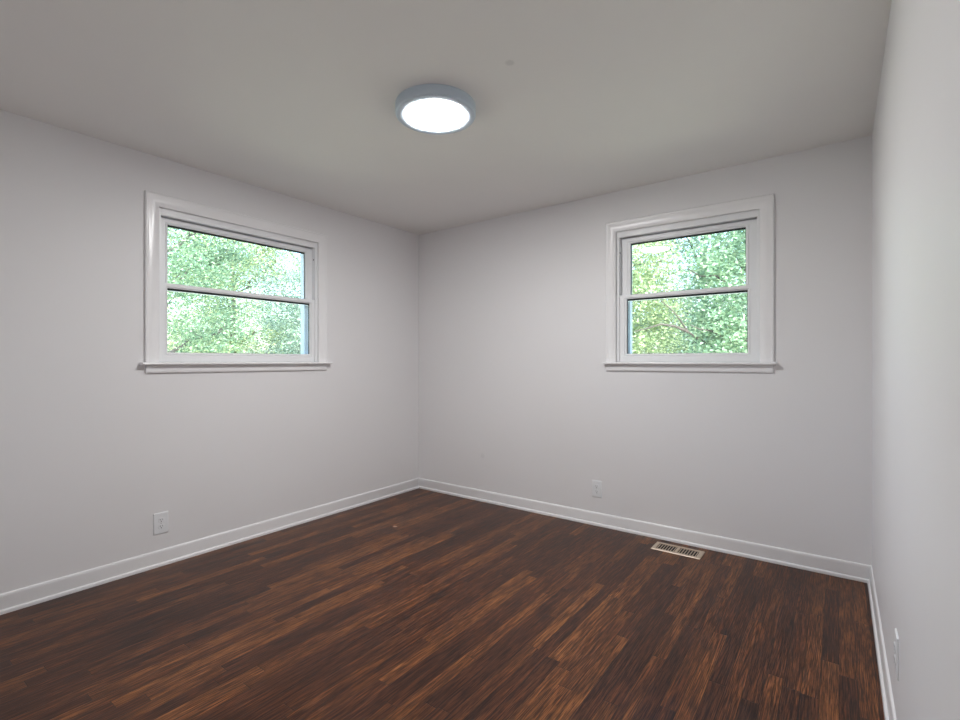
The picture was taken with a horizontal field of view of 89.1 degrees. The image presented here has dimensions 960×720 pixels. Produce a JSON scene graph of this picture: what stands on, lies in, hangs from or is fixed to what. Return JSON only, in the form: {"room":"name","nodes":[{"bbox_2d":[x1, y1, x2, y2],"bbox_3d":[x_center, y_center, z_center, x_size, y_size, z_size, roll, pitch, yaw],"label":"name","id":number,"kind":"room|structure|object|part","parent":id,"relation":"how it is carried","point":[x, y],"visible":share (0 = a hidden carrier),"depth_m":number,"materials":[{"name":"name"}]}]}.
{"room":"empty bedroom","nodes":[
{"label":"empty bedroom","id":0,"kind":"room"},
{"bbox_2d":[0,109,418,593],"bbox_3d":[-1.722,-0.028,3.284,0.130,2.500,3.640,0,0,36],"label":"wall","id":1,"kind":"structure","parent":0,"point":[94,445],"depth_m":2.83,"materials":[{"name":"paint"}]},
{"bbox_2d":[153,511,167,535],"bbox_3d":[-1.906,0.969,2.917,0.009,0.126,0.080,0,0,36],"label":"wall outlet","id":2,"kind":"object","parent":1,"relation":"attached to","point":[160,520],"visible":1,"depth_m":2.91,"materials":[{"name":"white plastic"}]},
{"bbox_2d":[0,478,418,614],"bbox_3d":[-1.626,1.175,3.288,0.020,0.095,3.520,0,0,36],"label":"baseboard","id":3,"kind":"structure","parent":1,"relation":"attached to","point":[17,599],"depth_m":2.97,"materials":[{"name":"white wood"}]},
{"bbox_2d":[140,190,332,373],"bbox_3d":[-1.630,-0.461,3.386,0.198,1.069,1.304,0,0,36],"label":"window","id":4,"kind":"structure","parent":1,"relation":"in","point":[161,212],"depth_m":3.23,"materials":[{"name":"white plastic"}]},
{"bbox_3d":[-1.609,0.016,3.371,0.148,0.016,1.304,0,0,36],"label":"sill","id":5,"kind":"part","parent":4,"relation":"part of","materials":[{"name":"white wood"}]},
{"bbox_3d":[-1.647,-0.655,3.399,0.033,0.443,1.072,0,0,36],"label":"sash","id":6,"kind":"part","parent":4,"relation":"part of","materials":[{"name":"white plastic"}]},
{"bbox_3d":[-1.618,-0.233,3.378,0.032,0.482,1.072,0,0,36],"label":"sash","id":7,"kind":"part","parent":4,"relation":"part of","materials":[{"name":"white plastic"}]},
{"bbox_3d":[-1.633,-0.458,3.389,0.086,0.931,1.112,0,0,36],"label":"frame","id":8,"kind":"part","parent":4,"relation":"part of","materials":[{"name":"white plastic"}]},
{"bbox_2d":[0,488,884,719],"bbox_3d":[-0.260,1.322,2.289,3.664,0.200,3.770,0,0,36],"label":"floor","id":9,"kind":"structure","parent":0,"point":[417,604],"depth_m":2.17,"materials":[{"name":"brown wood"}]},
{"bbox_2d":[650,541,704,559],"bbox_3d":[1.274,1.218,3.147,0.300,0.008,0.144,0,0,36],"label":"floor vent","id":10,"kind":"object","parent":9,"relation":"in","point":[687,552],"visible":1,"depth_m":3.14,"materials":[{"name":"beige metal"}]},
{"bbox_2d":[0,0,891,234],"bbox_3d":[-0.260,-1.331,2.289,3.664,0.228,3.770,0,0,36],"label":"ceiling","id":11,"kind":"structure","parent":0,"point":[574,100],"depth_m":2.18,"materials":[{"name":"paint"}]},
{"bbox_2d":[395,84,475,134],"bbox_3d":[-0.214,-1.201,2.357,0.386,0.062,0.386,-1,0,36],"label":"ceiling lamp","id":12,"kind":"object","parent":11,"relation":"attached to","point":[437,109],"visible":1,"depth_m":2.28,"materials":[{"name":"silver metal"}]},
{"bbox_2d":[406,100,464,130],"bbox_3d":[-0.213,-1.182,2.357,0.284,0.024,0.284,-1,0,36],"label":"diffuser","id":13,"kind":"object","parent":12,"relation":"attached to","point":[422,115],"depth_m":2.33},
{"bbox_2d":[419,135,871,564],"bbox_3d":[0.819,-0.028,3.755,3.664,2.500,0.130,0,0,36],"label":"wall","id":14,"kind":"structure","parent":0,"point":[518,398],"depth_m":3.37,"materials":[{"name":"paint"}]},
{"bbox_2d":[592,480,601,497],"bbox_3d":[0.869,0.952,3.632,0.076,0.124,0.009,0,0,36],"label":"wall outlet","id":15,"kind":"object","parent":14,"relation":"attached to","point":[596,485],"visible":1,"depth_m":3.63,"materials":[{"name":"white plastic"}]},
{"bbox_2d":[419,478,871,582],"bbox_3d":[0.778,1.175,3.692,3.414,0.095,0.020,0,0,36],"label":"baseboard","id":16,"kind":"structure","parent":14,"relation":"attached to","point":[840,568],"depth_m":3.30,"materials":[{"name":"white wood"}]},
{"bbox_2d":[602,194,776,372],"bbox_3d":[1.388,-0.469,3.319,1.092,1.087,0.198,0,0,36],"label":"window","id":17,"kind":"structure","parent":14,"relation":"in","point":[755,215],"depth_m":3.23,"materials":[{"name":"white plastic"}]},
{"bbox_3d":[1.379,-0.235,3.308,0.880,0.484,0.032,0,0,36],"label":"sash","id":18,"kind":"part","parent":17,"relation":"part of","materials":[{"name":"white plastic"}]},
{"bbox_3d":[1.401,-0.666,3.337,0.880,0.458,0.033,0,0,36],"label":"sash","id":19,"kind":"part","parent":17,"relation":"part of","materials":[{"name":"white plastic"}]},
{"bbox_3d":[1.373,0.016,3.299,1.092,0.016,0.148,0,0,36],"label":"sill","id":20,"kind":"part","parent":17,"relation":"part of","materials":[{"name":"white wood"}]},
{"bbox_2d":[872,0,959,719],"bbox_3d":[1.129,-0.028,1.187,0.120,2.500,3.640,0,0,36],"label":"wall","id":21,"kind":"structure","parent":0,"point":[916,131],"depth_m":1.14,"materials":[{"name":"paint"}]},
{"bbox_2d":[867,566,896,719],"bbox_3d":[1.108,1.175,1.277,0.020,0.095,3.520,0,0,36],"label":"baseboard","id":22,"kind":"structure","parent":21,"relation":"attached to","point":[885,683],"depth_m":1.93,"materials":[{"name":"white wood"}]},
{"bbox_3d":[1.103,1.212,1.280,0.010,0.020,3.498,0,0,36],"label":"shoe moulding","id":23,"kind":"part","parent":22,"relation":"part of","materials":[{"name":"white wood"}]},
{"bbox_2d":[894,628,898,680],"bbox_3d":[1.284,0.904,1.507,0.009,0.126,0.076,0,0,36],"label":"wall outlet","id":24,"kind":"object","parent":21,"relation":"attached to","point":[896,638],"visible":1,"depth_m":1.48,"materials":[{"name":"white plastic"}]},
{"label":"outside","id":25,"kind":"structure","parent":0,"visible":0},
{"bbox_3d":[8.889,1.922,12.083,120.000,0.300,110.000,0,0,36],"label":"ground","id":26,"kind":"structure","parent":25,"visible":0},
{"bbox_2d":[167,227,266,353],"bbox_3d":[-6.451,-1.446,9.821,3.924,6.671,3.954,0,0,18],"label":"tree","id":27,"kind":"object","parent":26,"relation":"on","point":[190,250],"visible":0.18,"depth_m":10.03,"materials":[{"name":"green plant"}]},
{"bbox_2d":[167,228,300,353],"bbox_3d":[-8.631,-2.215,16.994,5.786,8.134,5.842,0,0,-41],"label":"tree","id":28,"kind":"object","parent":26,"relation":"on","point":[262,252],"visible":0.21,"depth_m":16.27,"materials":[{"name":"green plant"}]},
{"bbox_2d":[250,248,300,353],"bbox_3d":[-4.212,-0.569,13.524,3.943,4.892,3.933,0,0,-5],"label":"tree","id":29,"kind":"object","parent":26,"relation":"on","point":[290,307],"visible":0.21,"depth_m":12.87,"materials":[{"name":"green plant"}]},
{"bbox_2d":[291,254,300,313],"bbox_3d":[-5.250,-2.451,21.502,5.838,8.608,5.882,0,0,-30],"label":"tree","id":30,"kind":"object","parent":26,"relation":"on","point":[291,254],"visible":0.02,"depth_m":20.83,"materials":[{"name":"green plant"}]},
{"bbox_2d":[632,238,691,353],"bbox_3d":[3.063,-1.329,12.869,4.759,6.364,4.671,0,0,-26],"label":"tree","id":31,"kind":"object","parent":26,"relation":"on","point":[647,283],"visible":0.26,"depth_m":11.83,"materials":[{"name":"green plant"}]},
{"bbox_2d":[632,230,746,353],"bbox_3d":[7.540,-2.337,16.345,6.537,8.381,6.518,0,0,-5],"label":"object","id":32,"kind":"object","parent":26,"relation":"on","point":[686,243],"visible":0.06,"depth_m":15.54,"materials":[{"name":"green plant"}]},
{"bbox_2d":[634,229,746,352],"bbox_3d":[6.043,-1.494,8.727,4.698,6.693,4.766,0,0,45],"label":"tree","id":33,"kind":"object","parent":26,"relation":"on","point":[713,336],"visible":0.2,"depth_m":8.37,"materials":[{"name":"green plant"}]}
]}

